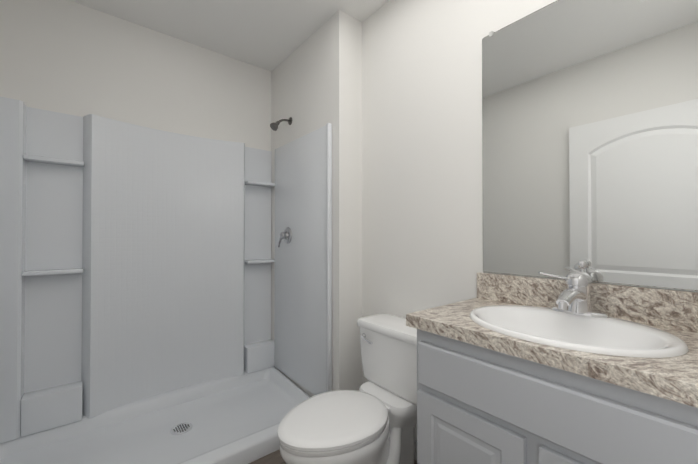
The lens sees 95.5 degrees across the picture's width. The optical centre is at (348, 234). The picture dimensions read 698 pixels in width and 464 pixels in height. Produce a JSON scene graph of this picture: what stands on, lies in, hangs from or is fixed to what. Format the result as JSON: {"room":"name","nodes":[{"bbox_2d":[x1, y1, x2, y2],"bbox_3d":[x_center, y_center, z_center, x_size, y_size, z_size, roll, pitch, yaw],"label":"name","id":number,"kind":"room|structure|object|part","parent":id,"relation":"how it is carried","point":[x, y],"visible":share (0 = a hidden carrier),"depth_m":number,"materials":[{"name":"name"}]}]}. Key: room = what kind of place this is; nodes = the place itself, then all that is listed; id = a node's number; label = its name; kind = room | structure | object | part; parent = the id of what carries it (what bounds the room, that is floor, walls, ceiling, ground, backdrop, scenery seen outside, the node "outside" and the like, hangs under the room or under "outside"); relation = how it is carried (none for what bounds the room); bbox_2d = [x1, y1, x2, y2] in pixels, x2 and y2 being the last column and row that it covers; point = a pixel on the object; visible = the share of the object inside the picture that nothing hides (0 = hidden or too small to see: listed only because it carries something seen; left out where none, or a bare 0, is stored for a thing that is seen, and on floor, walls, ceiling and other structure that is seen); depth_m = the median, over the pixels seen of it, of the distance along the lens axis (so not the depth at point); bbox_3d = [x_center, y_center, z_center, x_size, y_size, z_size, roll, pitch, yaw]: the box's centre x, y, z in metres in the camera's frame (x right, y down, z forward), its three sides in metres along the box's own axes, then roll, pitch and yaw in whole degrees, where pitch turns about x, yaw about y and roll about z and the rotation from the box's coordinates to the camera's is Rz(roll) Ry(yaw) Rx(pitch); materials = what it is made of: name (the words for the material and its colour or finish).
{"room":"bathroom","nodes":[
{"label":"bathroom","id":0,"kind":"room"},
{"bbox_2d":[0,0,270,150],"bbox_3d":[-1.179,-0.077,2.134,1.940,2.440,0.120,0,-1,-39],"label":"wall","id":1,"kind":"structure","parent":0,"point":[69,57],"depth_m":1.92,"materials":[{"name":"white paint"}]},
{"bbox_2d":[70,0,389,71],"bbox_3d":[-0.374,-1.355,1.156,1.940,0.100,2.670,0,-1,-39],"label":"ceiling","id":2,"kind":"structure","parent":0,"point":[270,35],"depth_m":1.92,"materials":[{"name":"white paint"}]},
{"bbox_2d":[271,10,361,396],"bbox_3d":[-0.269,-0.076,2.224,0.175,2.440,0.890,0,-1,-39],"label":"wall","id":3,"kind":"structure","parent":0,"point":[316,79],"depth_m":1.90,"materials":[{"name":"white paint"}]},
{"bbox_2d":[249,450,416,463],"bbox_3d":[-0.374,1.185,1.134,1.940,0.100,2.670,0,-1,-39],"label":"floor","id":4,"kind":"structure","parent":0,"point":[275,457],"depth_m":1.59,"materials":[{"name":"brown wood"}]},
{"bbox_2d":[0,97,331,463],"bbox_3d":[-0.946,0.148,1.709,1.521,1.983,0.822,0,-1,-39],"label":"shower","id":5,"kind":"object","parent":4,"relation":"on","point":[135,293],"visible":0.94,"depth_m":1.88,"materials":[{"name":"white plastic"}]},
{"bbox_2d":[277,313,416,463],"bbox_3d":[0.043,0.783,1.367,0.740,0.707,0.428,0,-1,-39],"label":"toilet","id":6,"kind":"object","parent":4,"relation":"on","point":[373,420],"visible":0.92,"depth_m":1.34,"materials":[{"name":"white ceramic"}]},
{"bbox_3d":[-0.054,0.748,1.289,0.490,0.051,0.370,0,-1,-39],"label":"seat","id":7,"kind":"part","parent":6,"relation":"part of","materials":[{"name":"white plastic"}]},
{"bbox_3d":[0.087,0.514,1.558,0.028,0.034,0.089,0,-1,-39],"label":"lever","id":8,"kind":"part","parent":6,"relation":"part of","materials":[{"name":"silver metal"}]},
{"bbox_2d":[406,260,697,463],"bbox_3d":[0.612,0.609,0.901,0.469,1.048,0.765,0,-1,-39],"label":"bathroom vanity","id":9,"kind":"object","parent":4,"relation":"on","point":[576,367],"visible":1,"depth_m":0.82,"materials":[{"name":"grey wood"}]},
{"bbox_2d":[406,272,697,407],"bbox_3d":[0.612,0.231,0.904,0.469,0.144,0.765,0,-1,-39],"label":"countertop","id":10,"kind":"structure","parent":9,"relation":"on","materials":[{"name":"stone"}]},
{"bbox_2d":[539,260,608,317],"bbox_3d":[0.666,0.221,0.970,0.273,0.272,0.175,0,-1,-39],"label":"faucet","id":11,"kind":"object","parent":10,"relation":"on","point":[574,296],"depth_m":1.00,"materials":[{"name":"silver metal"}]},
{"bbox_2d":[470,305,688,357],"bbox_3d":[0.602,0.304,0.905,0.410,0.106,0.504,0,-1,-39],"label":"sink","id":12,"kind":"object","parent":10,"relation":"in","point":[590,334],"depth_m":0.89,"materials":[{"name":"white ceramic"}]},
{"bbox_2d":[362,0,695,440],"bbox_3d":[0.369,-0.081,1.673,0.120,2.440,2.550,0,-1,-39],"label":"wall","id":13,"kind":"structure","parent":0,"point":[422,218],"depth_m":1.58,"materials":[{"name":"white paint"}]},
{"bbox_2d":[414,440,416,460],"bbox_3d":[0.255,1.091,1.569,0.175,0.095,0.770,0,-1,-39],"label":"baseboard","id":14,"kind":"structure","parent":13,"relation":"attached to","point":[415,449],"depth_m":1.59,"materials":[{"name":"white"}]},
{"bbox_2d":[482,0,697,291],"bbox_3d":[0.795,-0.340,1.049,0.009,0.996,0.740,0,-1,-39],"label":"mirror","id":15,"kind":"object","parent":13,"relation":"attached to","point":[590,132],"visible":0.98,"depth_m":1.03,"materials":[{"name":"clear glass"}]}
]}

